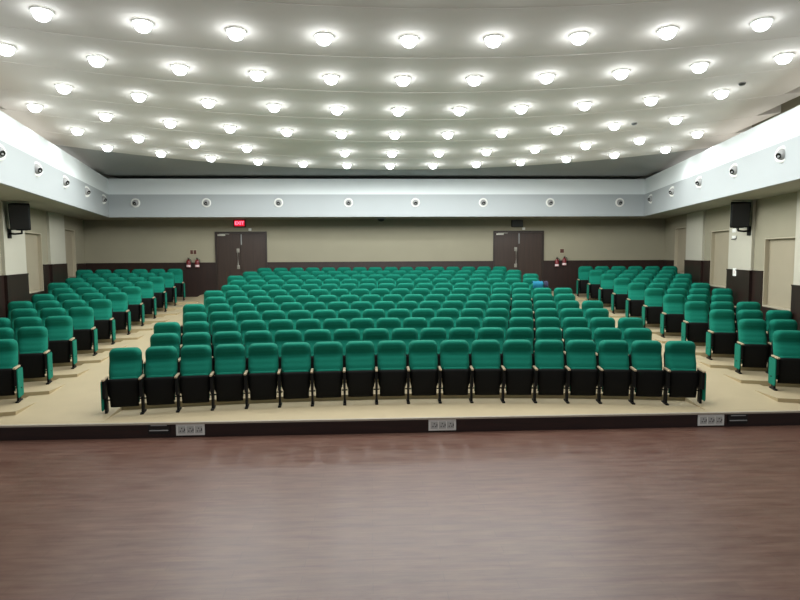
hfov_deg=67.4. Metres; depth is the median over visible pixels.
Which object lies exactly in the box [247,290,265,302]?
chair
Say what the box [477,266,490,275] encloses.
chair
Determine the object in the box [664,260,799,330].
baseboard
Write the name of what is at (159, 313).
floor
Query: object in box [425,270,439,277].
chair
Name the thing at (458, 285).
chair
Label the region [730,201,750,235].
wall speaker
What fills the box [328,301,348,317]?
chair
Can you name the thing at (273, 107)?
recessed light
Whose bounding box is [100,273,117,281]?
chair
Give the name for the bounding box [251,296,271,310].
chair
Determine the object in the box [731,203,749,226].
grille
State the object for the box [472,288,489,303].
chair
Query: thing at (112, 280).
chair
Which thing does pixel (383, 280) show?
chair
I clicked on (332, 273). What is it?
chair
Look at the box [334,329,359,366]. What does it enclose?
chair
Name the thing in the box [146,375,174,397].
cushion
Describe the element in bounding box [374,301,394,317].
chair
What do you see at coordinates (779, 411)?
trim
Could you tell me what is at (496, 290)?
chair
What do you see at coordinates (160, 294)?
chair
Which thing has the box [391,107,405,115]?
recessed light
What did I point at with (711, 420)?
socket
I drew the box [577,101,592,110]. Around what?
recessed light
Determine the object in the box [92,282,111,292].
chair
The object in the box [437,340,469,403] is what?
chair
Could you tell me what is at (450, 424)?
socket
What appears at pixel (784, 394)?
floor
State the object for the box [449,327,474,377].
chair
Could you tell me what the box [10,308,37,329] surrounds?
chair
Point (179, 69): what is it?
recessed light
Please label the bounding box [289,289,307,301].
chair
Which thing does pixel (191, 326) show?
chair
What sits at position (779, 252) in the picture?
door
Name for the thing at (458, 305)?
chair
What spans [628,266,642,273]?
chair
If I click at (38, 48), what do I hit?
ceiling panel
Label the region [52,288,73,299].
chair
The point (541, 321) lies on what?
chair
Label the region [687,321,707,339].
cushion
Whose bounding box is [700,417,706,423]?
socket
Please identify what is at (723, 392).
floor
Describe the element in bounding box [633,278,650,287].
chair
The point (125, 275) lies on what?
chair
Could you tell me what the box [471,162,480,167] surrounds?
recessed light
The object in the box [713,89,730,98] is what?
recessed light
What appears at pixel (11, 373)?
chair
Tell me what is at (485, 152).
recessed light
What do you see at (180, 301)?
floor
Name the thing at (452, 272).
chair
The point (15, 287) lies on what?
baseboard
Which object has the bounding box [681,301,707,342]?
chair
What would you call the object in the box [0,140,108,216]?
trim
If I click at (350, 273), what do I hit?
chair
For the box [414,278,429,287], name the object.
chair
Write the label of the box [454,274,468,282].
chair
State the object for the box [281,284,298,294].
chair
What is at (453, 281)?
chair
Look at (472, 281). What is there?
chair
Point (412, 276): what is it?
chair
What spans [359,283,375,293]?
chair
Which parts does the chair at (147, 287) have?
backrest, seat, leg, panel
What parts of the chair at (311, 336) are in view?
backrest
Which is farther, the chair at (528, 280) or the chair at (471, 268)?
the chair at (471, 268)
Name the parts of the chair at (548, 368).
leg, backrest, seat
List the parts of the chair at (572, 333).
backrest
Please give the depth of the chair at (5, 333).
10.75 m
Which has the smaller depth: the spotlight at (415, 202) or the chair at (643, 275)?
the chair at (643, 275)
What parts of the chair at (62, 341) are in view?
backrest, seat, leg, panel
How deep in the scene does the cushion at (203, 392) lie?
9.63 m
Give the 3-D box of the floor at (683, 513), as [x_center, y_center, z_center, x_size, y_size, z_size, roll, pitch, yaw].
[0.378,2.594,2.969,19.000,0.170,12.480,-1,4,-3]
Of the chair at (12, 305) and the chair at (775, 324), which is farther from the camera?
the chair at (12, 305)
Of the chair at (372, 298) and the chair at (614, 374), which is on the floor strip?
the chair at (614, 374)
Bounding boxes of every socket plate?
[176,424,204,435]
[428,419,455,430]
[698,414,723,425]
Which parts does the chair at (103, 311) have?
backrest, seat, leg, panel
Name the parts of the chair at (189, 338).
backrest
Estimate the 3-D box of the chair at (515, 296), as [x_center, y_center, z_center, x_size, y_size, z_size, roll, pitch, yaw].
[3.009,0.363,14.915,0.598,1.030,0.440,-1,4,-6]
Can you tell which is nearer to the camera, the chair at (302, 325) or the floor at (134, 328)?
the chair at (302, 325)
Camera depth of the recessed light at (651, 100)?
11.64 m
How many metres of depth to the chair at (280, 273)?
19.36 m
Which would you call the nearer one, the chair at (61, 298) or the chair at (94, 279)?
the chair at (61, 298)
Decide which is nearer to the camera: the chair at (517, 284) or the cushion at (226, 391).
the cushion at (226, 391)
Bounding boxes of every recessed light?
[0,43,16,55]
[26,103,43,111]
[28,6,54,21]
[54,83,72,93]
[70,128,84,134]
[86,55,106,66]
[98,113,113,120]
[101,145,113,151]
[130,92,146,101]
[131,18,153,32]
[132,135,144,142]
[155,151,166,156]
[163,120,177,127]
[170,63,188,74]
[188,141,200,147]
[200,98,215,107]
[205,156,216,161]
[223,125,236,132]
[225,26,246,40]
[241,146,252,151]
[248,70,265,80]
[253,159,262,164]
[266,103,281,111]
[280,129,292,135]
[298,161,307,166]
[313,31,333,45]
[322,74,339,84]
[329,106,343,114]
[335,131,347,138]
[339,150,349,156]
[342,163,351,168]
[385,163,394,168]
[386,151,397,156]
[388,132,400,138]
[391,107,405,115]
[394,75,411,85]
[399,34,418,47]
[428,163,437,168]
[433,151,443,156]
[442,132,453,138]
[452,107,466,115]
[466,75,482,85]
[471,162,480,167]
[481,149,491,155]
[483,34,503,47]
[495,130,507,136]
[514,105,528,113]
[515,160,525,165]
[529,147,540,152]
[538,73,554,83]
[550,127,563,134]
[561,157,571,162]
[568,31,589,44]
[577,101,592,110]
[580,143,591,149]
[607,122,621,129]
[608,152,619,158]
[612,68,629,79]
[633,138,645,144]
[643,96,658,105]
[656,25,678,39]
[659,147,671,152]
[668,116,682,123]
[690,61,709,72]
[690,131,703,137]
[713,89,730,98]
[749,16,773,31]
[773,52,794,63]
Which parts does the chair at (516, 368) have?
leg, backrest, seat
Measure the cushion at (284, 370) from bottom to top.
0.420 m
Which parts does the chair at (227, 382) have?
leg, seat, backrest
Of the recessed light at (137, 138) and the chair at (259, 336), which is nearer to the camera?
the chair at (259, 336)
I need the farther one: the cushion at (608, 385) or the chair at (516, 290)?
the chair at (516, 290)
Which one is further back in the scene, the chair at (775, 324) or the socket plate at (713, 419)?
the chair at (775, 324)
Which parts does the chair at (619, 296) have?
panel, seat, backrest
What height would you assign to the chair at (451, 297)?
1.030 m
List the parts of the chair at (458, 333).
backrest, seat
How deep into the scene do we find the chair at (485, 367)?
10.12 m
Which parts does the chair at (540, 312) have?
backrest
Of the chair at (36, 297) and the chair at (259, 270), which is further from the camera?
the chair at (259, 270)
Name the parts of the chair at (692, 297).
backrest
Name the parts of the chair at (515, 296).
backrest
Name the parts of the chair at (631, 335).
backrest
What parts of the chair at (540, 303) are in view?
backrest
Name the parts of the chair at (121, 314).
backrest, seat, leg, panel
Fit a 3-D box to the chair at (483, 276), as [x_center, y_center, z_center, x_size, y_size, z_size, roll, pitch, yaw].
[2.449,-0.303,18.766,0.598,1.030,0.440,-1,4,-7]
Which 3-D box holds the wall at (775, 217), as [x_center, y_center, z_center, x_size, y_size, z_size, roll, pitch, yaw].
[8.792,-1.770,15.288,0.343,6.700,13.611,0,4,9]
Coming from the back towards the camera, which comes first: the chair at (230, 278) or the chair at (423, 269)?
the chair at (423, 269)
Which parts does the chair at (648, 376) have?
leg, backrest, seat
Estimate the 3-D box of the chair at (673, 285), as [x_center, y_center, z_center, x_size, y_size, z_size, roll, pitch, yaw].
[7.543,0.052,16.232,0.598,1.030,0.440,0,4,3]
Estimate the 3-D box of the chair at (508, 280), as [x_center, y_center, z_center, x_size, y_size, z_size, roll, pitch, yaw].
[3.319,-0.138,17.766,0.598,1.030,0.440,-1,4,-5]
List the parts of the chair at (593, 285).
seat, backrest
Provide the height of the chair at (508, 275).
1.030 m
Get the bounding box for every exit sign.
[233,219,245,226]
[511,220,522,226]
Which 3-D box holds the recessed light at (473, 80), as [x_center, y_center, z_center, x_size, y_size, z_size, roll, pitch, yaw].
[1.302,-3.829,10.518,0.298,0.139,0.298,0,4,4]
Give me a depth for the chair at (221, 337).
10.77 m
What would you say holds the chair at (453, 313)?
on the floor
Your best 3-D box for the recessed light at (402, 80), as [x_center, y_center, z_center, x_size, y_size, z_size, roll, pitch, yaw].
[0.053,-3.818,10.505,0.298,0.139,0.298,0,4,4]
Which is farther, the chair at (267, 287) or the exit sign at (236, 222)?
the exit sign at (236, 222)
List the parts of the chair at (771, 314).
backrest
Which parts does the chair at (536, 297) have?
backrest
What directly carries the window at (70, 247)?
in the wall at (38, 217)
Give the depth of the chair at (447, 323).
12.11 m
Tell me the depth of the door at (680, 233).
20.38 m
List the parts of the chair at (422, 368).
leg, backrest, seat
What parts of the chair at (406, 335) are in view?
backrest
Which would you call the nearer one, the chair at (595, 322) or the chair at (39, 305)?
the chair at (595, 322)
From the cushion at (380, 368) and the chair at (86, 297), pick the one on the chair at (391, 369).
the cushion at (380, 368)
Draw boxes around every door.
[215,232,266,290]
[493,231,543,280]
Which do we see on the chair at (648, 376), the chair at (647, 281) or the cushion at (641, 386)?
the cushion at (641, 386)
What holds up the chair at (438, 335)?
on the floor at (342, 392)
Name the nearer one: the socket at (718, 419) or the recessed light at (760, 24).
the recessed light at (760, 24)
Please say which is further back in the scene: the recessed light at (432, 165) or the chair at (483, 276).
the chair at (483, 276)
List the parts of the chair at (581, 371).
leg, backrest, seat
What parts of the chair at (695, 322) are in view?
panel, leg, backrest, seat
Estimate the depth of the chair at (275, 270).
20.28 m
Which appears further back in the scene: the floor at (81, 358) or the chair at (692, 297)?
the chair at (692, 297)
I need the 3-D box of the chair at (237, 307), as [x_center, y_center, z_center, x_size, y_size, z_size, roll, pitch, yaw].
[-3.571,0.592,13.590,0.598,1.030,0.440,-2,5,-19]
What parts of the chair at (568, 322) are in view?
backrest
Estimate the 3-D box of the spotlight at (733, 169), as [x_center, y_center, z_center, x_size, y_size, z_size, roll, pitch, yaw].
[7.078,-2.748,12.725,0.142,0.300,0.300,-1,5,-14]
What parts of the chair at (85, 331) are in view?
backrest, seat, leg, panel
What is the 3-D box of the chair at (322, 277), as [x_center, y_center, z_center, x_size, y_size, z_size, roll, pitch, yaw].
[-2.362,-0.265,18.586,0.598,1.030,0.440,-1,5,-15]
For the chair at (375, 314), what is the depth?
13.00 m
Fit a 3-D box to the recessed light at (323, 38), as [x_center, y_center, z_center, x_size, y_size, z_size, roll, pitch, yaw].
[-1.111,-3.792,8.757,0.298,0.139,0.298,0,4,4]
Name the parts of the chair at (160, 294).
backrest, seat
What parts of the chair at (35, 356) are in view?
seat, backrest, leg, panel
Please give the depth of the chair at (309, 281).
17.60 m
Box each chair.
[0,318,10,327]
[0,327,14,338]
[0,339,23,402]
[8,301,32,320]
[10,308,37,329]
[14,317,41,340]
[17,326,52,384]
[31,294,54,308]
[35,300,59,316]
[40,307,65,326]
[45,316,76,368]
[48,283,67,293]
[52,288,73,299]
[57,293,79,307]
[62,300,85,315]
[65,278,83,287]
[68,307,97,355]
[70,282,89,292]
[76,270,92,277]
[76,287,96,299]
[81,273,98,281]
[82,293,103,306]
[86,277,104,286]
[89,299,115,344]
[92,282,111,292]
[95,269,111,276]
[99,287,118,298]
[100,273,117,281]
[100,347,142,413]
[106,292,130,334]
[107,277,124,286]
[113,269,129,276]
[114,281,132,291]
[120,273,136,281]
[121,286,144,325]
[127,277,144,285]
[131,269,147,276]
[135,281,156,318]
[138,346,177,414]
[139,273,155,280]
[143,333,179,373]
[147,277,166,311]
[149,269,164,276]
[153,322,180,344]
[157,272,176,305]
[167,269,184,299]
[174,345,212,412]
[178,332,211,372]
[180,304,205,333]
[180,321,209,356]
[181,312,207,343]
[204,290,223,305]
[205,297,225,320]
[208,303,229,327]
[209,344,245,410]
[210,311,233,343]
[211,320,237,359]
[212,331,241,374]
[221,285,239,297]
[226,290,244,303]
[227,276,243,284]
[228,296,248,312]
[230,280,246,289]
[232,303,254,320]
[236,311,259,331]
[240,320,265,345]
[241,284,259,295]
[242,271,257,279]
[243,330,271,390]
[244,343,278,408]
[246,275,261,284]
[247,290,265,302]
[249,280,265,289]
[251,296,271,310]
[257,268,271,275]
[257,303,278,319]
[260,271,274,279]
[262,284,279,295]
[262,310,284,330]
[264,275,279,283]
[268,279,284,289]
[268,289,286,302]
[268,319,292,342]
[273,268,287,274]
[274,295,293,309]
[275,330,301,381]
[277,271,291,278]
[277,342,310,407]
[281,275,296,283]
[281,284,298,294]
[281,302,301,318]
[287,279,302,288]
[288,310,310,329]
[289,268,303,274]
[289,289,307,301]
[294,271,308,278]
[296,295,315,309]
[296,319,320,341]
[299,275,314,283]
[301,284,318,294]
[304,302,325,318]
[304,329,330,380]
[305,267,319,274]
[305,279,321,288]
[309,341,342,406]
[310,271,324,278]
[310,289,328,301]
[313,309,335,328]
[317,275,331,283]
[318,295,337,308]
[321,267,334,274]
[321,284,337,294]
[323,318,347,340]
[324,279,339,288]
[327,271,341,278]
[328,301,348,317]
[331,289,348,301]
[334,274,349,284]
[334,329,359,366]
[337,267,350,274]
[338,309,360,328]
[340,283,356,294]
[340,295,358,308]
[342,279,358,288]
[342,341,374,405]
[343,271,357,278]
[350,318,373,340]
[351,274,366,286]
[351,289,368,300]
[351,301,371,317]
[353,267,366,273]
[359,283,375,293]
[360,270,374,278]
[360,279,376,287]
[361,294,380,308]
[363,309,384,327]
[363,328,388,366]
[368,267,381,273]
[368,274,383,287]
[371,288,389,300]
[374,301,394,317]
[374,340,406,404]
[376,270,390,277]
[377,318,400,340]
[378,278,393,284]
[378,283,394,293]
[383,294,401,308]
[384,267,397,273]
[386,274,400,287]
[388,309,409,327]
[391,288,409,300]
[392,270,406,277]
[392,328,417,365]
[396,278,411,287]
[397,283,413,293]
[397,301,417,316]
[399,267,412,273]
[403,274,417,283]
[403,317,426,339]
[404,294,423,307]
[405,340,437,403]
[409,270,422,277]
[412,288,429,300]
[412,308,433,327]
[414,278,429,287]
[415,267,428,273]
[416,283,432,293]
[420,274,434,282]
[420,301,440,316]
[420,328,445,365]
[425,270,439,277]
[426,294,444,307]
[430,267,443,273]
[430,317,453,339]
[432,278,447,288]
[432,288,449,300]
[435,283,451,293]
[437,274,451,282]
[437,308,458,327]
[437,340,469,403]
[441,270,455,277]
[443,301,462,316]
[446,267,459,273]
[447,294,466,308]
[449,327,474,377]
[450,278,465,289]
[452,288,469,300]
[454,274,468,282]
[454,283,471,293]
[456,317,479,339]
[457,270,471,278]
[461,266,475,273]
[461,308,482,327]
[466,300,485,318]
[468,278,483,289]
[468,340,501,402]
[469,294,487,309]
[471,274,486,282]
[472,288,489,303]
[473,283,490,295]
[474,270,488,278]
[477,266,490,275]
[477,327,503,365]
[483,317,506,340]
[486,278,502,294]
[486,308,508,329]
[488,274,503,282]
[488,300,509,328]
[490,270,504,279]
[490,294,509,310]
[492,283,509,289]
[492,288,510,310]
[493,266,506,275]
[500,340,533,402]
[504,278,520,289]
[505,274,520,279]
[505,327,533,383]
[506,270,521,281]
[509,317,534,353]
[510,294,530,311]
[510,308,532,318]
[511,282,528,301]
[511,300,533,328]
[513,288,530,294]
[522,274,538,281]
[523,278,538,289]
[531,282,548,303]
[532,340,565,402]
[533,288,551,296]
[533,294,552,318]
[533,300,555,327]
[534,308,557,338]
[534,317,559,341]
[535,327,561,384]
[553,288,572,301]
[555,294,574,310]
[558,300,579,318]
[560,308,582,329]
[562,317,587,350]
[563,327,591,368]
[564,340,597,403]
[576,266,592,296]
[582,300,602,316]
[585,308,608,327]
[587,270,603,299]
[589,317,614,340]
[593,328,621,368]
[595,266,609,272]
[596,340,631,403]
[598,273,616,303]
[606,270,621,277]
[611,266,625,272]
[611,278,630,313]
[617,317,642,339]
[619,273,634,282]
[623,270,638,277]
[624,328,651,369]
[625,283,646,316]
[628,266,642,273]
[628,340,664,404]
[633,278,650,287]
[637,273,653,282]
[641,270,656,277]
[642,288,664,327]
[645,266,659,273]
[649,283,667,294]
[652,278,670,288]
[656,274,672,283]
[659,270,674,278]
[660,294,684,337]
[661,341,705,404]
[662,266,677,274]
[666,288,686,303]
[669,283,688,295]
[672,278,690,289]
[675,274,691,283]
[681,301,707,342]
[686,294,708,336]
[689,288,709,310]
[691,283,710,302]
[705,309,736,359]
[709,301,735,332]
[710,294,734,320]
[711,288,735,312]
[734,319,769,373]
[735,302,760,322]
[736,310,762,332]
[765,310,791,360]
[765,319,797,373]
[768,330,799,390]
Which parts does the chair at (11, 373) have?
seat, backrest, leg, panel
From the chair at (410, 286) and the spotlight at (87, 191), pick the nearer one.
the spotlight at (87, 191)
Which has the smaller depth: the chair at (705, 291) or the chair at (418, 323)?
the chair at (418, 323)
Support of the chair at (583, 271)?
on the floor at (581, 296)
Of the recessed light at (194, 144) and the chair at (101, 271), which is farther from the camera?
the chair at (101, 271)
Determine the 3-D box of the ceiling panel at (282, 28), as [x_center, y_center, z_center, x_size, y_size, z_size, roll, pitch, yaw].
[0.186,-3.944,8.127,13.348,0.356,2.950,-1,4,-3]
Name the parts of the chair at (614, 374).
leg, backrest, seat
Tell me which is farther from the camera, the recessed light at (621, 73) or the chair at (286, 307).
the chair at (286, 307)
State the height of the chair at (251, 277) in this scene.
1.030 m
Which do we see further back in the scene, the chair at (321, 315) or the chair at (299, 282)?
the chair at (299, 282)
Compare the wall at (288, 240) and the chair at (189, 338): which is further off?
the wall at (288, 240)
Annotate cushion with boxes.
[19,351,45,373]
[110,376,139,401]
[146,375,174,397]
[182,373,209,397]
[217,372,243,396]
[251,371,276,394]
[284,370,307,371]
[316,369,339,370]
[348,368,371,370]
[380,368,403,369]
[411,367,435,391]
[444,367,466,368]
[474,367,498,390]
[506,367,530,388]
[537,367,562,390]
[569,367,595,390]
[602,368,628,391]
[634,368,661,391]
[668,369,695,392]
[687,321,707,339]
[712,331,734,350]
[776,356,799,379]
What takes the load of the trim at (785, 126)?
attached to the trim at (757, 170)
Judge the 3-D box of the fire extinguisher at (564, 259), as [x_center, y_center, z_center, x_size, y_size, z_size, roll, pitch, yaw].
[5.933,-1.420,21.680,0.156,0.353,0.184,-4,6,-37]
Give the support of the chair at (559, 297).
on the floor
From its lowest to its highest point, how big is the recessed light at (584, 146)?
0.139 m
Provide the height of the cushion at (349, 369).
0.420 m
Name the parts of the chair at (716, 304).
backrest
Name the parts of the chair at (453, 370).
leg, backrest, seat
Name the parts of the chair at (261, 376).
leg, seat, backrest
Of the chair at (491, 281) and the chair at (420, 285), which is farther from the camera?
the chair at (491, 281)
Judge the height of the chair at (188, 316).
1.030 m
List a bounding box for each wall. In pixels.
[0,208,84,293]
[83,219,665,262]
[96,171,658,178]
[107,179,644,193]
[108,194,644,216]
[664,96,799,309]
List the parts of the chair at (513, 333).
backrest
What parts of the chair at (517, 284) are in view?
backrest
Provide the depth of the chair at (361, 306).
13.93 m
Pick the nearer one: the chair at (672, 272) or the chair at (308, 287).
the chair at (308, 287)
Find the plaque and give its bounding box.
[190,250,196,254]
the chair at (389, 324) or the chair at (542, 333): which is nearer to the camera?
the chair at (542, 333)
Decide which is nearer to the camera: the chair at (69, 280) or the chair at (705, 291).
the chair at (705, 291)
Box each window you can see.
[25,231,43,292]
[64,228,76,277]
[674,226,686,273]
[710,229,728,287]
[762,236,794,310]
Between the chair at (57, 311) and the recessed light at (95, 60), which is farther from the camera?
the chair at (57, 311)
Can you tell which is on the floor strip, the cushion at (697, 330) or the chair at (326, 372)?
the chair at (326, 372)
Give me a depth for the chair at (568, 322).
12.02 m
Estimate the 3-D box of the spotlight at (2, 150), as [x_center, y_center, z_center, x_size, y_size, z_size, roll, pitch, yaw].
[-6.675,-2.470,10.014,0.142,0.300,0.300,1,4,10]
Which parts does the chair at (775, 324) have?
leg, backrest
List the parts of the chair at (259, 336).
backrest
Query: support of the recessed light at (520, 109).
attached to the ceiling panel at (13, 76)
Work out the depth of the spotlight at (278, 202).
19.61 m
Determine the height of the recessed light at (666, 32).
0.139 m
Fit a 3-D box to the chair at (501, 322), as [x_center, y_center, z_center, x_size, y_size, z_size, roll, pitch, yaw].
[1.896,0.866,12.095,0.598,1.030,0.440,-1,4,-8]
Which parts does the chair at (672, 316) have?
panel, leg, backrest, seat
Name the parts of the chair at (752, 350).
panel, leg, backrest, seat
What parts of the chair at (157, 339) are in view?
backrest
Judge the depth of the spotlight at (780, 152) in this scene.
10.65 m
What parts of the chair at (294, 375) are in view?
leg, seat, backrest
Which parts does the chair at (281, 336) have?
backrest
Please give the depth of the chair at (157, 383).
9.58 m
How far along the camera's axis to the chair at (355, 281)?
17.70 m
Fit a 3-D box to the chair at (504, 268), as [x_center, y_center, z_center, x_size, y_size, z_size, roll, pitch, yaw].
[3.436,-0.636,20.602,0.635,1.030,0.465,0,4,4]
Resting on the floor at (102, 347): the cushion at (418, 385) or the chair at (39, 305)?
the chair at (39, 305)
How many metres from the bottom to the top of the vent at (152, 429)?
0.156 m
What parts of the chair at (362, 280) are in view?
backrest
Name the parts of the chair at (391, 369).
leg, backrest, seat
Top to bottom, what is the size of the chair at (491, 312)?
1.030 m
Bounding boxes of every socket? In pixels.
[178,426,185,432]
[186,426,193,432]
[195,426,201,432]
[431,422,437,428]
[439,421,445,428]
[447,421,453,427]
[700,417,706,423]
[708,417,714,423]
[716,417,721,423]
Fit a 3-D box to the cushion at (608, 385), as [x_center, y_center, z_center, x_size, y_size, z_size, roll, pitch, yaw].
[3.607,1.337,10.039,0.424,0.420,0.120,0,4,6]
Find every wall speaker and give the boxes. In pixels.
[7,203,30,237]
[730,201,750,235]
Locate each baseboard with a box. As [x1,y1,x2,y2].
[0,263,85,317]
[86,262,215,296]
[267,261,492,270]
[544,260,663,293]
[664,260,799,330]
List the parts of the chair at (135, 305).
backrest, seat, leg, panel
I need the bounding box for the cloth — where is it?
[532,281,542,288]
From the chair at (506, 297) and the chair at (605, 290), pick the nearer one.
the chair at (506, 297)
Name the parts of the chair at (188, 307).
backrest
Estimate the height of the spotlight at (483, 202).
0.300 m
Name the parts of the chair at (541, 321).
backrest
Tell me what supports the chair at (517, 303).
on the floor
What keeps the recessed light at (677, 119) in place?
attached to the ceiling panel at (74, 108)
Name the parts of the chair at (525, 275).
backrest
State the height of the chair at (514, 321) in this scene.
1.030 m
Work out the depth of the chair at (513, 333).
11.14 m
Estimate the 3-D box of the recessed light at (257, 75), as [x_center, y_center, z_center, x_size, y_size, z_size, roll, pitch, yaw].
[-2.422,-3.795,10.192,0.298,0.139,0.298,0,4,4]
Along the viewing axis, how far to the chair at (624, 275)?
18.29 m
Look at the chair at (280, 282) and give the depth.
17.46 m
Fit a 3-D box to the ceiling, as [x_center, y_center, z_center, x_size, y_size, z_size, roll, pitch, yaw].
[-0.307,-2.370,14.138,20.890,0.096,14.550,-1,4,-3]
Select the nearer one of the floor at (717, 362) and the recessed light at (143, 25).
the recessed light at (143, 25)
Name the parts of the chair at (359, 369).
leg, seat, backrest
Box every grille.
[9,205,29,228]
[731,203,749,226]
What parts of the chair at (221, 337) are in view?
backrest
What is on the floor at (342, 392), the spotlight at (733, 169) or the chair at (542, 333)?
the chair at (542, 333)
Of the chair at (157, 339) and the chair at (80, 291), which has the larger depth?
the chair at (80, 291)
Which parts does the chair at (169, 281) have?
backrest, seat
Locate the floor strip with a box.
[0,398,799,424]
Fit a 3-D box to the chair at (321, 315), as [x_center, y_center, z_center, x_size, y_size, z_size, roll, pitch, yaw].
[-1.647,0.729,12.899,0.598,1.030,0.440,-1,5,-15]
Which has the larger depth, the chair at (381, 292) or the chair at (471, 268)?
the chair at (471, 268)
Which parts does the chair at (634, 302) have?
panel, seat, backrest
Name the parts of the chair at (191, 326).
backrest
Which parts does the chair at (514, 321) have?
backrest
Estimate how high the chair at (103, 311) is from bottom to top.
1.030 m
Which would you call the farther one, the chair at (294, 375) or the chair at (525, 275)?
the chair at (525, 275)
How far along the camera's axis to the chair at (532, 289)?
16.81 m
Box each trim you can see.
[0,110,107,193]
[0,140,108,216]
[0,410,799,427]
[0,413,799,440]
[644,135,799,215]
[645,105,799,193]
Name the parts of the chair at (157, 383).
leg, seat, backrest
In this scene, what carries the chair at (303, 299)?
on the floor
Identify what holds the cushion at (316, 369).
on the chair at (326, 372)
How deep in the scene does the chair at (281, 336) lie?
10.93 m
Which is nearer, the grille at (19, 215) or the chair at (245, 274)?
the grille at (19, 215)
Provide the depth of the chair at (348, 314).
12.96 m
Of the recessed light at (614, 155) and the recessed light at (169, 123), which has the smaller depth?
the recessed light at (169, 123)
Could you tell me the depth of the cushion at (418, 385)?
10.05 m
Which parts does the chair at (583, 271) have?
seat, backrest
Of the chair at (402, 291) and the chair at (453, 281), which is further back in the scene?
the chair at (453, 281)
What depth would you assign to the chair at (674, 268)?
19.83 m
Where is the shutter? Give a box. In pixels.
[65,230,72,276]
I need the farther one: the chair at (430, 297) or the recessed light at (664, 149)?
the recessed light at (664, 149)
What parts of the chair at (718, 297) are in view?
backrest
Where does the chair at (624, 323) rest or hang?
on the floor
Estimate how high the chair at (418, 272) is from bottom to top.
1.030 m
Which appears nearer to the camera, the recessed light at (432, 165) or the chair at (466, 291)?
the chair at (466, 291)
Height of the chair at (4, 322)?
1.030 m
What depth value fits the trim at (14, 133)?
12.71 m
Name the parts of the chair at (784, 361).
panel, leg, backrest, seat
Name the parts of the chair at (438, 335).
backrest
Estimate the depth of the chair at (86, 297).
14.60 m
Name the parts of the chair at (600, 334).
backrest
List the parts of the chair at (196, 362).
leg, seat, backrest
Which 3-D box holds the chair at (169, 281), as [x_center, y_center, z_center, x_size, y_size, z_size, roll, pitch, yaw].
[-7.274,-0.336,18.618,0.635,1.030,0.465,-1,5,-15]
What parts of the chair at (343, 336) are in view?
backrest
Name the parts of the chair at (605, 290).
seat, backrest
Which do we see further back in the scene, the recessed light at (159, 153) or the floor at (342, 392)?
the recessed light at (159, 153)
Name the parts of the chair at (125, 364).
panel, leg, seat, backrest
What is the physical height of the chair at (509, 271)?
1.030 m
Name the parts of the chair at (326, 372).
leg, seat, backrest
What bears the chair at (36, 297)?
on the floor at (120, 337)
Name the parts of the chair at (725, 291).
backrest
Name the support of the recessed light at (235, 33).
attached to the ceiling panel at (282, 28)
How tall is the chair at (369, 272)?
1.030 m
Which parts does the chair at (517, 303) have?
backrest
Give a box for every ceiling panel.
[0,0,799,57]
[0,26,799,91]
[0,61,799,119]
[0,87,799,140]
[0,105,780,157]
[30,125,751,169]
[55,145,710,178]
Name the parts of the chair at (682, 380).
leg, backrest, seat, leg, panel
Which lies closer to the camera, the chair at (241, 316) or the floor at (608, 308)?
the chair at (241, 316)
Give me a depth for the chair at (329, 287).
16.70 m
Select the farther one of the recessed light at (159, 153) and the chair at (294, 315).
the recessed light at (159, 153)
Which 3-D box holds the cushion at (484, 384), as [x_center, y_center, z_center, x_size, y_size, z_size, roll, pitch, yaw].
[1.473,1.339,10.151,0.424,0.420,0.120,0,4,0]
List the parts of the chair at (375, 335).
backrest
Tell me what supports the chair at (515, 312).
on the floor
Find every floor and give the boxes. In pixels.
[0,294,203,422]
[0,380,64,399]
[0,398,35,416]
[0,425,799,599]
[23,365,90,381]
[53,353,108,366]
[77,342,129,353]
[98,333,143,342]
[110,324,153,332]
[122,381,684,409]
[126,317,169,324]
[140,311,180,317]
[152,305,182,310]
[163,297,198,304]
[552,291,799,410]
[574,294,601,300]
[603,307,629,312]
[609,313,641,318]
[646,322,659,326]
[646,327,680,335]
[653,336,705,345]
[695,346,733,357]
[696,357,767,370]
[724,370,799,386]
[755,386,799,403]
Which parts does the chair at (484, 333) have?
backrest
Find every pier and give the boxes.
[0,201,26,274]
[46,211,65,263]
[686,210,705,259]
[728,200,755,269]
[793,190,799,284]
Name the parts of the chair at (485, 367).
leg, backrest, seat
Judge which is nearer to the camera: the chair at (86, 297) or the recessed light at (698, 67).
the recessed light at (698, 67)
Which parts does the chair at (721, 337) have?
panel, leg, backrest, seat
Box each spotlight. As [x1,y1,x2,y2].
[0,144,5,160]
[34,162,42,176]
[63,175,69,187]
[85,186,90,196]
[102,194,106,203]
[131,198,139,207]
[202,198,210,206]
[274,198,282,206]
[344,198,352,206]
[411,198,419,206]
[479,198,487,206]
[546,198,554,206]
[615,198,623,206]
[648,194,651,203]
[669,186,673,196]
[695,176,701,187]
[729,163,736,177]
[775,146,784,162]
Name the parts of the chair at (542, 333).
backrest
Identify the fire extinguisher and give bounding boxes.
[186,258,191,267]
[195,257,199,267]
[555,258,559,266]
[562,256,567,265]
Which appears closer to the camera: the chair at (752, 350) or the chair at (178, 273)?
the chair at (752, 350)
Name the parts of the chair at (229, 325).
backrest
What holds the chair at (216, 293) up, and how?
on the floor
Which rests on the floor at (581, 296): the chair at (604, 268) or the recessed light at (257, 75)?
the chair at (604, 268)
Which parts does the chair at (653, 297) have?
panel, leg, seat, backrest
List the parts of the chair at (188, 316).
backrest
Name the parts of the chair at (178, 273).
backrest, seat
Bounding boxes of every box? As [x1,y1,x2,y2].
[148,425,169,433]
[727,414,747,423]
[731,228,736,239]

